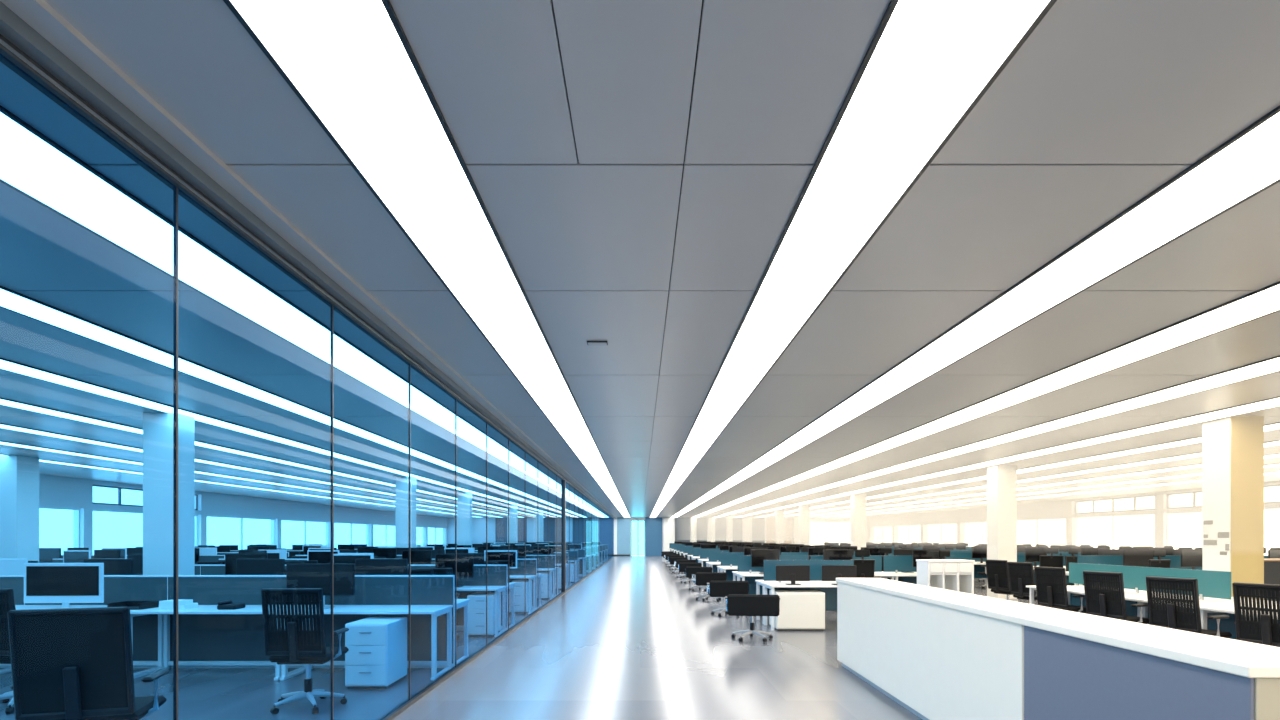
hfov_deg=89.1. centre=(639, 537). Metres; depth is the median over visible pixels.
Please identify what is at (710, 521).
pier
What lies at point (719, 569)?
office desk
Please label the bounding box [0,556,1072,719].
floor
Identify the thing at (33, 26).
soffit
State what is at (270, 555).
monitor
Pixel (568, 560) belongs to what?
office desk
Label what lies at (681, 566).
chair
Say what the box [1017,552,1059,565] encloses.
screen
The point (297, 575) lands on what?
monitor
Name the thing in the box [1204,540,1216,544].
note
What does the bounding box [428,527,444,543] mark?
window
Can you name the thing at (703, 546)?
monitor
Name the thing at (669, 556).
chair
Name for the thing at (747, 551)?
monitor
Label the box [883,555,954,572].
screen
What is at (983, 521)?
window
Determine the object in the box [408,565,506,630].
wall
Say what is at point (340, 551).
monitor
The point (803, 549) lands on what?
monitor
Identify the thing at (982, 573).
office chair
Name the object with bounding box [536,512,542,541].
pillar
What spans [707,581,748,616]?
chair
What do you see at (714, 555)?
screen
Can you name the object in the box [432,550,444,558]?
monitor
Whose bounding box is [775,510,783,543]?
pillar
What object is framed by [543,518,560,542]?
wall panel
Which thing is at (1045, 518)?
window
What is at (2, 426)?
recessed light
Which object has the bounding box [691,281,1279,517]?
recessed light
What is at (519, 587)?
drawer pedestal
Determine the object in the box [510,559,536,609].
desk
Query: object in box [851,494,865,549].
pillar
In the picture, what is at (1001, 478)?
pillar
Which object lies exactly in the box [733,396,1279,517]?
recessed light
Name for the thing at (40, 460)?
recessed light
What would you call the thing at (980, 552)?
monitor
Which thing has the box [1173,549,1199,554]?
monitor
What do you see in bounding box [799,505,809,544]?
pillar
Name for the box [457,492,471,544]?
pillar
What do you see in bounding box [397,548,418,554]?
monitor
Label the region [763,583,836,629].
office desk
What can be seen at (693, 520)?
pier
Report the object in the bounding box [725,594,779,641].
chair
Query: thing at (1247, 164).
recessed light
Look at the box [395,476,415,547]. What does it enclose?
pillar
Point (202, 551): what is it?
monitor
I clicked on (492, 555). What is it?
monitor
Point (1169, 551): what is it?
monitor
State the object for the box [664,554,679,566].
chair
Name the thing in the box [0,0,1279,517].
ceiling
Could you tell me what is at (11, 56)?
glass wall
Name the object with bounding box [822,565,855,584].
monitor
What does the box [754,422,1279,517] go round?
recessed light
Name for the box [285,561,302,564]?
office chair
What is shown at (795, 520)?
pier
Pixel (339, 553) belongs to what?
monitor
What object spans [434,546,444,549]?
monitor
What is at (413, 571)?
office chair
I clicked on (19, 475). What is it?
pillar
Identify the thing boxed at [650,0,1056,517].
recessed light
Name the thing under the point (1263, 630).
office chair
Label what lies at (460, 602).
office desk
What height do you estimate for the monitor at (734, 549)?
0.520 m
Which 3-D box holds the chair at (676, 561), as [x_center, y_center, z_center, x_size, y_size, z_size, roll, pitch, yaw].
[1.701,1.155,24.613,0.796,0.688,0.650,0,0,-5]
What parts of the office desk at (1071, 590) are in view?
modesty panel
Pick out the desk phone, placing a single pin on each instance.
(222, 605)
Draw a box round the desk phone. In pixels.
[217,600,245,609]
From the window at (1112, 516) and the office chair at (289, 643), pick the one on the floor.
the office chair at (289, 643)
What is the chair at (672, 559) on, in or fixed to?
on the floor
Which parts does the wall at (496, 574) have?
trim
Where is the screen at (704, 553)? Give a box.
[700,549,719,559]
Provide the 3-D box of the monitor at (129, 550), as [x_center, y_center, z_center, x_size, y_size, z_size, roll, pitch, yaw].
[-12.980,0.510,16.795,0.620,0.520,0.170,0,0,3]
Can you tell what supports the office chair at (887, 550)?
on the floor
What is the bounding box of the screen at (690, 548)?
[688,546,717,553]
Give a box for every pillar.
[0,455,38,561]
[143,412,194,574]
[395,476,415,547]
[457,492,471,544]
[507,504,517,542]
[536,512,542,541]
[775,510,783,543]
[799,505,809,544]
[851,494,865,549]
[987,464,1017,601]
[1202,416,1263,598]
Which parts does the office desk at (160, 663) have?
cross rail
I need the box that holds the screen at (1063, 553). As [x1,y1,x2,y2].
[1062,552,1080,565]
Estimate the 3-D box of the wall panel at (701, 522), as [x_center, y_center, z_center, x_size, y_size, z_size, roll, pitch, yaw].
[5.125,-0.100,53.980,0.850,3.200,0.040,0,0,0]
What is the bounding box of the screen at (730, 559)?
[721,552,743,566]
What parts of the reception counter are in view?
panel, panel, panel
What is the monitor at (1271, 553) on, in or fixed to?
on the office desk
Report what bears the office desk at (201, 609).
on the floor
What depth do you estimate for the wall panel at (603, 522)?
53.96 m
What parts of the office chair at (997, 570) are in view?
frame, seat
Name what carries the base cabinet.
on the floor
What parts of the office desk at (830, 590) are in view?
modesty panel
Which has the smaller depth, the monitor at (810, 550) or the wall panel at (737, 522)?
the monitor at (810, 550)
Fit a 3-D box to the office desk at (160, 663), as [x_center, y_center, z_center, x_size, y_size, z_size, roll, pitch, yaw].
[-6.277,1.135,7.155,1.646,0.730,0.670,0,0,0]
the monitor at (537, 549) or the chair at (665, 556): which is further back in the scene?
the chair at (665, 556)
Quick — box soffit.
[0,0,616,518]
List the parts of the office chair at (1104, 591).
frame, seat, armrest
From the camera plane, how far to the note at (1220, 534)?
9.19 m
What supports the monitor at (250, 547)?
on the office desk
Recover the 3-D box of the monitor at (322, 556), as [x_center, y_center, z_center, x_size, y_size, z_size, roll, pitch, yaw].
[-6.442,0.510,13.245,0.620,0.520,0.170,0,0,-5]
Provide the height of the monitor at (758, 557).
0.520 m
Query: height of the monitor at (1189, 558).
0.520 m
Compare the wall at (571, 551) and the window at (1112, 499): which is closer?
the wall at (571, 551)
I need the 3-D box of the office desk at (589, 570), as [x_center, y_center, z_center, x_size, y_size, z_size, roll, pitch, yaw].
[-2.977,1.135,28.155,1.646,0.730,0.670,0,0,0]
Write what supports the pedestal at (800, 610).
on the floor
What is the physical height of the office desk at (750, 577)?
0.730 m
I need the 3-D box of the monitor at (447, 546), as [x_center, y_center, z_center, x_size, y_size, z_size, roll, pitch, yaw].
[-6.313,0.510,22.245,0.620,0.520,0.170,0,0,-8]
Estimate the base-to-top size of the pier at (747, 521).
3.200 m
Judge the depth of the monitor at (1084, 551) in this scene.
16.87 m
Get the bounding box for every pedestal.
[345,617,406,688]
[467,592,500,636]
[509,580,531,613]
[537,572,549,598]
[558,567,560,589]
[568,563,573,582]
[769,590,824,630]
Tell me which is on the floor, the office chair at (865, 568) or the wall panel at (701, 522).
the office chair at (865, 568)
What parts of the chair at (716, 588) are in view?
backrest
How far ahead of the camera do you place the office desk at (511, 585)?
11.12 m
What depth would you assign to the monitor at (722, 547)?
22.83 m
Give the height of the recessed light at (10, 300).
0.014 m
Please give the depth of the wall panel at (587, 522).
53.96 m
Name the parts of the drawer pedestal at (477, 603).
drawer, drawer, drawer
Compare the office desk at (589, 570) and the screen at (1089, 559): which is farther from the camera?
the office desk at (589, 570)
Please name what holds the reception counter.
on the floor
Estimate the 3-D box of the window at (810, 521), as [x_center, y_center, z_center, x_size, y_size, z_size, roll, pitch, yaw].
[15.750,-0.375,54.150,3.700,2.050,0.060,0,0,0]
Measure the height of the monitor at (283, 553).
0.520 m
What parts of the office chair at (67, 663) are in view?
seat, armrest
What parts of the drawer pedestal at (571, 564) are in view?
drawer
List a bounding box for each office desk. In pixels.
[0,605,17,670]
[0,605,163,674]
[130,605,306,679]
[280,605,452,679]
[457,586,505,636]
[457,599,469,663]
[507,583,514,629]
[510,575,535,613]
[537,568,554,599]
[537,573,541,608]
[557,564,567,588]
[568,560,577,582]
[578,558,584,576]
[585,556,590,572]
[700,560,708,566]
[708,563,720,571]
[717,566,737,571]
[720,567,737,580]
[732,571,759,580]
[737,573,763,594]
[755,580,835,623]
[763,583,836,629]
[874,573,895,579]
[878,571,916,578]
[884,573,916,583]
[974,563,986,577]
[1026,585,1142,616]
[1073,585,1152,593]
[1125,594,1236,639]
[1155,594,1276,605]
[1200,606,1277,629]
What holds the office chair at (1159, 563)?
on the floor
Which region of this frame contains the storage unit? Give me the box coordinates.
[916,559,974,593]
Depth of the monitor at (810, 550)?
16.85 m
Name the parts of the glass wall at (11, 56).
head trim, door post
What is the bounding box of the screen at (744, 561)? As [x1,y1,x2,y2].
[738,555,808,572]
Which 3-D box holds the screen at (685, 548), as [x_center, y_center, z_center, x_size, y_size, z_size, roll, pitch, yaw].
[2.918,0.590,32.250,1.556,0.420,0.023,0,0,0]
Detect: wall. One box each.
[0,34,613,719]
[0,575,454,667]
[39,474,446,554]
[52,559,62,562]
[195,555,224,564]
[195,565,200,574]
[200,565,285,574]
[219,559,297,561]
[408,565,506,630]
[447,518,868,555]
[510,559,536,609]
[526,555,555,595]
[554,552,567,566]
[566,550,577,580]
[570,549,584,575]
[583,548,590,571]
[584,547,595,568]
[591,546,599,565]
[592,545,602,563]
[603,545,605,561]
[869,481,1279,547]
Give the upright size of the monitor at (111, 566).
0.520 m
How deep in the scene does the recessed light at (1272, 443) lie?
16.77 m
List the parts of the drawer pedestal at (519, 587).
drawer, drawer, drawer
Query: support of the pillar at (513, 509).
on the floor
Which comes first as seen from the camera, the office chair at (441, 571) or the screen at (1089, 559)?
the office chair at (441, 571)
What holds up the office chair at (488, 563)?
on the floor
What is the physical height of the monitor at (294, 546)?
0.520 m
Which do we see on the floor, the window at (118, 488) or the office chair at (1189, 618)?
the office chair at (1189, 618)
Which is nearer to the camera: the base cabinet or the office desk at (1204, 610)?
the office desk at (1204, 610)
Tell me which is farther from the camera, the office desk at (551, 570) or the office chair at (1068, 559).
the office desk at (551, 570)
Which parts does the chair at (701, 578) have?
backrest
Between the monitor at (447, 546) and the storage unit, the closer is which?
the storage unit
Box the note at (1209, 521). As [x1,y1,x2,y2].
[1204,520,1212,524]
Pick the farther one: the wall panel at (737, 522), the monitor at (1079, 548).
the wall panel at (737, 522)
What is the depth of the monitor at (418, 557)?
13.20 m
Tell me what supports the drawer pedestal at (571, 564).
on the floor
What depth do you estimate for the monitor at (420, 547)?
19.20 m
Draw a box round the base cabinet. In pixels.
[1264,558,1279,598]
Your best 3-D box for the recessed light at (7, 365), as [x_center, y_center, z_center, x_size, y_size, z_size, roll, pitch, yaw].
[-6.210,-1.693,23.825,0.370,0.014,59.550,0,0,0]
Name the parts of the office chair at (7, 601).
seat, frame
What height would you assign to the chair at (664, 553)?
0.688 m
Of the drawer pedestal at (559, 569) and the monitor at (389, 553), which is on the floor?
the drawer pedestal at (559, 569)
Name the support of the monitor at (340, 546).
on the office desk
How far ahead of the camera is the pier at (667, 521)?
53.65 m
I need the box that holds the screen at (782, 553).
[781,552,807,554]
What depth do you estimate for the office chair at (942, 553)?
12.94 m
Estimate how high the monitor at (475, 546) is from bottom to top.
0.520 m
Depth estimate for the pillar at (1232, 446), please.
9.07 m
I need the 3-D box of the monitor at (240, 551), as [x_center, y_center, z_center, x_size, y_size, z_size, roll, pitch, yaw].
[-7.876,0.510,13.245,0.620,0.520,0.170,0,0,8]
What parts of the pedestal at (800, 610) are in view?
panel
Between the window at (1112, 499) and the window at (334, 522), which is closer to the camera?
the window at (1112, 499)
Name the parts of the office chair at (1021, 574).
seat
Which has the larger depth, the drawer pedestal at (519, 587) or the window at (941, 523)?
the window at (941, 523)
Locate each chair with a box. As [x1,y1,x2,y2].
[0,588,15,713]
[7,607,169,719]
[196,561,221,564]
[261,588,348,713]
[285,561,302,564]
[287,551,299,556]
[303,561,317,563]
[408,569,432,574]
[416,568,459,638]
[484,561,497,564]
[487,561,511,614]
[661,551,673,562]
[663,552,675,564]
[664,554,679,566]
[668,555,683,569]
[670,557,687,573]
[674,560,695,577]
[678,563,701,583]
[686,567,712,590]
[692,572,726,600]
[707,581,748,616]
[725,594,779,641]
[786,546,794,551]
[809,547,824,559]
[848,546,856,550]
[851,550,874,577]
[879,547,891,570]
[939,549,949,558]
[945,545,953,549]
[956,545,965,549]
[978,566,986,588]
[985,559,1013,599]
[1007,562,1036,600]
[1034,566,1085,612]
[1039,547,1063,567]
[1059,546,1070,554]
[1064,548,1077,583]
[1083,571,1148,623]
[1119,546,1130,549]
[1145,576,1231,637]
[1148,550,1170,567]
[1232,582,1279,646]
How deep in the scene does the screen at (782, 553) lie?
17.24 m
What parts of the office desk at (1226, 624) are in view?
modesty panel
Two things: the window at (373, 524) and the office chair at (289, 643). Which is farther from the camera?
the window at (373, 524)
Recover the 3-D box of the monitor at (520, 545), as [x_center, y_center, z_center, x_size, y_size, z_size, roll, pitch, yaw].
[-4.538,0.510,25.245,0.620,0.520,0.170,0,0,2]
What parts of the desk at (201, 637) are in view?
trim, foot rail, foot rail, trim, trim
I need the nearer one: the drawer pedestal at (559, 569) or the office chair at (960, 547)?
the drawer pedestal at (559, 569)
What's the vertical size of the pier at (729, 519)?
3.200 m
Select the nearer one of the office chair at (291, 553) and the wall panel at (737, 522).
the office chair at (291, 553)
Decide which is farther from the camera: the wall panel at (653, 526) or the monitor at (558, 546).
the wall panel at (653, 526)
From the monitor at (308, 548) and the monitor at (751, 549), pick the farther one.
the monitor at (308, 548)
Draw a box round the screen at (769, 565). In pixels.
[764,560,853,582]
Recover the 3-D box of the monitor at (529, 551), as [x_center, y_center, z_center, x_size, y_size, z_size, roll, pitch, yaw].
[-3.065,0.510,16.795,0.620,0.520,0.170,0,0,-8]
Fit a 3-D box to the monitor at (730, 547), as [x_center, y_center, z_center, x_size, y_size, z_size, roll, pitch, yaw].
[3.034,0.510,19.895,0.620,0.520,0.170,0,0,5]
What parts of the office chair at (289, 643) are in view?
frame, seat, armrest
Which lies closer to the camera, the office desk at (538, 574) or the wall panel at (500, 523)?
the office desk at (538, 574)
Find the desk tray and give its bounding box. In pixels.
[107,601,158,609]
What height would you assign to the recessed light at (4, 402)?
0.014 m
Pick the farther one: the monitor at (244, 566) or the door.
the door
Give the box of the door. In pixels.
[631,520,644,555]
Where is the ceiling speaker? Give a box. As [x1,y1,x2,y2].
[587,341,607,345]
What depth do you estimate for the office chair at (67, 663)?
3.59 m
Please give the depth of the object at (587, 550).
28.50 m
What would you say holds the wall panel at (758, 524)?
attached to the wall at (478, 524)
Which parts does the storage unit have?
drawer, drawer, drawer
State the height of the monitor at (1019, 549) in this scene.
0.520 m
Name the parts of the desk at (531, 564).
trim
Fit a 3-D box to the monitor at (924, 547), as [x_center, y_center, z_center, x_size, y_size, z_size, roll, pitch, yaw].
[10.253,0.510,22.895,0.620,0.520,0.170,0,0,1]
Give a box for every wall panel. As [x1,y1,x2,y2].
[495,518,526,543]
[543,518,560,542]
[573,518,591,542]
[599,518,613,554]
[617,518,629,554]
[645,518,661,555]
[675,518,689,541]
[697,518,706,540]
[715,518,725,541]
[733,518,741,541]
[752,518,764,544]
[766,518,791,543]
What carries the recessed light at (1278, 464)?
in the ceiling
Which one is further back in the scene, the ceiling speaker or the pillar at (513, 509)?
the pillar at (513, 509)
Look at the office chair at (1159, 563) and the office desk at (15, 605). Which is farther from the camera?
the office chair at (1159, 563)
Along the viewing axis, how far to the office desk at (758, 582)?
11.51 m
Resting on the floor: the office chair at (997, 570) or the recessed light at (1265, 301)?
the office chair at (997, 570)
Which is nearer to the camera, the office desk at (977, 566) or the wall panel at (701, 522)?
the office desk at (977, 566)
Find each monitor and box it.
[0,559,27,574]
[24,563,103,608]
[39,548,60,562]
[63,550,90,562]
[67,548,88,549]
[84,559,132,574]
[94,550,119,558]
[102,548,126,558]
[127,548,142,554]
[128,554,142,574]
[195,548,198,562]
[199,548,216,554]
[208,546,229,551]
[219,545,237,549]
[225,554,267,574]
[237,559,284,574]
[239,550,266,553]
[240,553,279,558]
[249,546,269,549]
[267,550,286,558]
[286,564,354,608]
[292,544,308,549]
[303,545,321,554]
[307,550,338,563]
[308,548,333,549]
[333,554,372,563]
[338,544,354,549]
[339,550,356,552]
[339,553,373,558]
[354,544,366,548]
[355,559,407,574]
[357,546,377,552]
[372,548,396,558]
[378,546,394,547]
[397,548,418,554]
[402,550,431,564]
[416,546,433,549]
[427,544,442,545]
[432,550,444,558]
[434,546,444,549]
[435,554,473,586]
[444,548,469,553]
[446,545,464,547]
[446,553,483,564]
[473,544,488,549]
[478,546,498,552]
[484,550,516,567]
[500,545,518,547]
[501,548,524,555]
[515,544,530,547]
[526,548,533,554]
[533,546,553,554]
[545,545,560,550]
[575,544,581,548]
[701,544,715,548]
[720,545,728,549]
[729,546,748,551]
[732,547,755,551]
[744,548,767,554]
[751,549,778,572]
[751,550,778,573]
[776,565,809,584]
[780,546,799,554]
[801,547,812,551]
[808,548,831,554]
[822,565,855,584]
[823,550,852,559]
[826,549,853,554]
[840,543,850,545]
[864,548,887,554]
[893,549,920,572]
[913,550,942,566]
[922,545,939,549]
[937,544,950,548]
[972,546,986,562]
[1017,547,1026,551]
[1025,548,1046,567]
[1070,547,1091,551]
[1081,548,1106,554]
[1097,549,1122,554]
[1123,550,1153,566]
[1150,548,1173,554]
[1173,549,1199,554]
[1181,550,1201,569]
[1268,550,1279,557]
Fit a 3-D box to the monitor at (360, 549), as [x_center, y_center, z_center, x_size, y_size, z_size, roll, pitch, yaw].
[-8.050,0.510,19.245,0.620,0.520,0.170,0,0,4]
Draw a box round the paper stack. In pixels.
[159,599,197,608]
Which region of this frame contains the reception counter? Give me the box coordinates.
[836,578,1279,719]
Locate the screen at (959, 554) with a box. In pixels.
[950,550,986,561]
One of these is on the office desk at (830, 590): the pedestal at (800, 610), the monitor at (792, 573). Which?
the monitor at (792, 573)
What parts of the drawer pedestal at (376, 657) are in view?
drawer, drawer, drawer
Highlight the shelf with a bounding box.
[930,573,970,574]
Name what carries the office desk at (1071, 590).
on the floor
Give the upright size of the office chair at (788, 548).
1.269 m
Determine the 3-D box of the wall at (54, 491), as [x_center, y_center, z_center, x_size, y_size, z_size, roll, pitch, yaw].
[-16.150,-0.100,24.150,0.300,3.200,60.300,0,0,0]
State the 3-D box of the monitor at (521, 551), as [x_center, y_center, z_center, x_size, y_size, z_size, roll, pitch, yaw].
[-3.161,0.510,16.245,0.620,0.520,0.170,0,0,-6]
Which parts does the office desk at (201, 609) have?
cross rail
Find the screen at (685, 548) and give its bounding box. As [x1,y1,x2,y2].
[683,546,687,552]
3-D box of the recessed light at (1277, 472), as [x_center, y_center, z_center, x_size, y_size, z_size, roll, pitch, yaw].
[16.530,-1.693,23.825,0.516,0.014,59.550,0,0,0]
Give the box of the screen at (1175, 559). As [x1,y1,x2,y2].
[1154,555,1201,569]
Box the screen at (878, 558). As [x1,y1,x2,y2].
[811,555,881,571]
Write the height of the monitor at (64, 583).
0.500 m
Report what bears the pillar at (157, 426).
on the floor
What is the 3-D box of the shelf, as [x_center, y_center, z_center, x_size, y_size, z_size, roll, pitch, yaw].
[4.880,0.565,10.410,0.660,0.030,0.380,0,0,0]
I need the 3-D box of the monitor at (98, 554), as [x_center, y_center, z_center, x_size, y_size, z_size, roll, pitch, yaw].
[-11.329,0.510,13.795,0.620,0.520,0.170,0,0,8]
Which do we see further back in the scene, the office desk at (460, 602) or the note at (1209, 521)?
the note at (1209, 521)
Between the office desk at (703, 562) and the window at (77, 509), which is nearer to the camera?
the window at (77, 509)
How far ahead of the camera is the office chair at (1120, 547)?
18.48 m
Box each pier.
[663,517,672,550]
[691,518,695,541]
[707,517,714,541]
[727,517,731,541]
[743,517,751,541]
[793,517,798,543]
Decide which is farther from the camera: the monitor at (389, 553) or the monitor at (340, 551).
the monitor at (389, 553)
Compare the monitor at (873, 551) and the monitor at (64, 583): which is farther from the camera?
the monitor at (873, 551)
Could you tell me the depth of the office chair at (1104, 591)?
8.18 m
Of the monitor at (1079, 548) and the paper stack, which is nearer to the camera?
the paper stack
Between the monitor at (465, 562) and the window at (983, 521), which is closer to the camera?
the monitor at (465, 562)
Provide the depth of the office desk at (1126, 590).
9.53 m
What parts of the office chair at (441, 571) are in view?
frame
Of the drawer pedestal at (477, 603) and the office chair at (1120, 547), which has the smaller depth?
the drawer pedestal at (477, 603)
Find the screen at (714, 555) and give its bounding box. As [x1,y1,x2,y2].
[709,550,728,562]
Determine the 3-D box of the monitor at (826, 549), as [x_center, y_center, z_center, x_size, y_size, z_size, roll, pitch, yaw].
[4.482,0.510,14.545,0.620,0.520,0.170,0,0,0]
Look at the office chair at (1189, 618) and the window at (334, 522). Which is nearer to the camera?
the office chair at (1189, 618)
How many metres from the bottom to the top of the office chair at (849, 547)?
1.269 m
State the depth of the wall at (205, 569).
10.50 m
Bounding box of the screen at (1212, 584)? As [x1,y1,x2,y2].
[1069,563,1230,599]
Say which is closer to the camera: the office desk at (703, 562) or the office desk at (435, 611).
the office desk at (435, 611)
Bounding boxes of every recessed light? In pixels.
[0,105,607,517]
[0,285,587,517]
[0,358,566,517]
[0,398,545,517]
[0,423,524,517]
[0,441,503,517]
[0,454,483,517]
[223,0,629,517]
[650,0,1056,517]
[670,105,1279,517]
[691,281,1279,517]
[712,355,1279,517]
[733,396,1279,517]
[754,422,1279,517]
[784,440,1279,516]
[796,453,1279,517]
[816,463,1279,517]
[837,471,1279,517]
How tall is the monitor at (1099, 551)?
0.520 m
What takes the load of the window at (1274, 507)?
in the wall at (1061, 508)
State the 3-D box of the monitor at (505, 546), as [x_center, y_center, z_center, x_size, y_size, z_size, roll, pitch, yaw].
[-4.466,0.510,22.245,0.620,0.520,0.170,0,0,-1]
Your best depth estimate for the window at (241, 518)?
26.36 m
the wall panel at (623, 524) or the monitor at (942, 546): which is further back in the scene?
the wall panel at (623, 524)
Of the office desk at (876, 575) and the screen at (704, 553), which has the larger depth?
the screen at (704, 553)
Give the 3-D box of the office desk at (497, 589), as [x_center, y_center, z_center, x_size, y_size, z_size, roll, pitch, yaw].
[-2.977,1.135,10.155,1.646,0.730,0.670,0,0,0]
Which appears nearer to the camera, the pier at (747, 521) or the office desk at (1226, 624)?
the office desk at (1226, 624)
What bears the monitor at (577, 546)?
on the office desk at (589, 570)
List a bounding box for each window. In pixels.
[39,506,79,547]
[93,484,197,509]
[93,509,197,545]
[207,515,274,549]
[281,519,328,544]
[334,522,368,545]
[373,524,394,545]
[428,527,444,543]
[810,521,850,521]
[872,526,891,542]
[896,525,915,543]
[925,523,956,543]
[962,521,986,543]
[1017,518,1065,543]
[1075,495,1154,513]
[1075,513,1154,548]
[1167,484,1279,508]
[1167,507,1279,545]
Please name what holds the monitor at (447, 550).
on the office desk
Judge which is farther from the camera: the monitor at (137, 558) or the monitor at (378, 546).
the monitor at (378, 546)
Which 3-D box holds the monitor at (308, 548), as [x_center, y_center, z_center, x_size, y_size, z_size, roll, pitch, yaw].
[-7.960,0.510,16.245,0.620,0.520,0.170,0,0,-1]
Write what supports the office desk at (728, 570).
on the floor
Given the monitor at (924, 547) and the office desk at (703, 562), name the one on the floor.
the office desk at (703, 562)
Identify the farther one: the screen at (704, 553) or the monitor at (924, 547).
the screen at (704, 553)
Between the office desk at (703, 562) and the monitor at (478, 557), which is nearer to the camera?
the monitor at (478, 557)
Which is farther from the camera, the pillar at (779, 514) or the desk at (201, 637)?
the pillar at (779, 514)
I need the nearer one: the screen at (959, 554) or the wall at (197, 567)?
the wall at (197, 567)
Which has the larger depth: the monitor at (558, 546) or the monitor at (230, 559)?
the monitor at (558, 546)
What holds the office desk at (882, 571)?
on the floor
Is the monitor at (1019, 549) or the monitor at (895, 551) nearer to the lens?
the monitor at (895, 551)
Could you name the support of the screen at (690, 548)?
attached to the office desk
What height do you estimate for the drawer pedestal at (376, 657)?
0.650 m
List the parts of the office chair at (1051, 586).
frame, seat, armrest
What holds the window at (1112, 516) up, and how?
in the wall at (1061, 508)
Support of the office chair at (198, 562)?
on the floor
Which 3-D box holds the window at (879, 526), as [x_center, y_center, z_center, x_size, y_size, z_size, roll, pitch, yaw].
[19.150,-0.135,51.300,0.060,1.570,4.600,0,0,0]
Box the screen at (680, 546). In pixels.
[679,545,684,551]
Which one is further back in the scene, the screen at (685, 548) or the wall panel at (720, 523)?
the wall panel at (720, 523)
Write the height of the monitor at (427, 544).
0.520 m
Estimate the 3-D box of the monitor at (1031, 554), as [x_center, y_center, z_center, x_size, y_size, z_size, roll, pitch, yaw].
[10.278,0.510,16.895,0.620,0.520,0.170,0,0,-8]
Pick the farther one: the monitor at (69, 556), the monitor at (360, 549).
the monitor at (360, 549)
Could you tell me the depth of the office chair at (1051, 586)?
9.49 m
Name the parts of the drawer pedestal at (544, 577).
drawer, drawer, drawer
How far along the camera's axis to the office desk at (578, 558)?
24.88 m
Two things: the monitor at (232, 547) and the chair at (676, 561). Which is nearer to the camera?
the monitor at (232, 547)
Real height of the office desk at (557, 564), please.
0.730 m
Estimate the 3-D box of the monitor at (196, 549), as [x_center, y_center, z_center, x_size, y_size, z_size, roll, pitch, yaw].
[-11.302,0.510,16.245,0.620,0.520,0.170,0,0,3]
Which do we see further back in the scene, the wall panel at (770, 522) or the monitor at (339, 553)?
the wall panel at (770, 522)
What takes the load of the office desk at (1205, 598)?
on the floor
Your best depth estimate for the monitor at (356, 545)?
25.80 m
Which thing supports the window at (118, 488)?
in the wall at (54, 491)
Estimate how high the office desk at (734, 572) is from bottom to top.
0.730 m
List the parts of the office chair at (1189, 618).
frame, seat, armrest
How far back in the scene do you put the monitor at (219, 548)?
19.81 m
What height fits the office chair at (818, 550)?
1.269 m
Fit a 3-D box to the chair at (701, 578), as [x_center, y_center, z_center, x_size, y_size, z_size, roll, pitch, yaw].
[1.661,1.155,15.613,0.796,0.688,0.650,0,0,-5]
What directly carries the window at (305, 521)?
in the wall at (54, 491)
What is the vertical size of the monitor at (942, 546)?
0.520 m
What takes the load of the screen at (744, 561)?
attached to the office desk at (750, 577)
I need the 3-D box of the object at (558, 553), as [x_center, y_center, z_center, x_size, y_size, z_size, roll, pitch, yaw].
[-2.975,0.965,19.520,1.650,1.070,0.056,0,0,0]
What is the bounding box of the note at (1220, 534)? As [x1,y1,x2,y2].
[1218,532,1228,537]
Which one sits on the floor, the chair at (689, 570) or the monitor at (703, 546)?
the chair at (689, 570)
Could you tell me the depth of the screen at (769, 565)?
11.24 m
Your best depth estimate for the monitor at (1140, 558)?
13.86 m
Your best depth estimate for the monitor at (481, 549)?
19.21 m
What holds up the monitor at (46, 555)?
on the office desk
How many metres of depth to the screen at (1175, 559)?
14.24 m
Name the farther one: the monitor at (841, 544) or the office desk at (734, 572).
the monitor at (841, 544)
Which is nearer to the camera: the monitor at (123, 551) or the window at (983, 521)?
the monitor at (123, 551)
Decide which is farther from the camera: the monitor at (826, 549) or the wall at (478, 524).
the wall at (478, 524)
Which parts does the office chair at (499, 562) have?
frame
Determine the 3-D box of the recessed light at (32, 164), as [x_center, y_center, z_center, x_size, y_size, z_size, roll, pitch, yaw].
[-2.770,-1.693,23.825,0.516,0.014,59.550,0,0,0]
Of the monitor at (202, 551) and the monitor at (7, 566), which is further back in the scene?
the monitor at (202, 551)
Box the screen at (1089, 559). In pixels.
[1077,555,1122,565]
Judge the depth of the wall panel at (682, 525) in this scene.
53.96 m
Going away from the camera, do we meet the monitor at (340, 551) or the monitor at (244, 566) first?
the monitor at (244, 566)
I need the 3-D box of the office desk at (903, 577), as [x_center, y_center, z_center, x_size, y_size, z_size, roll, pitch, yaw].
[6.118,1.135,13.874,1.596,0.730,0.728,0,0,0]
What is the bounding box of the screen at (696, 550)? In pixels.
[693,547,719,556]
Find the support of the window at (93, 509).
in the wall at (54, 491)
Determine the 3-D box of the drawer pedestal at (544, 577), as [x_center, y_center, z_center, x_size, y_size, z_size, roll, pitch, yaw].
[-2.420,1.185,16.107,0.400,0.630,0.586,0,0,0]
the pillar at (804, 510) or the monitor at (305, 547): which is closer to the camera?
the monitor at (305, 547)

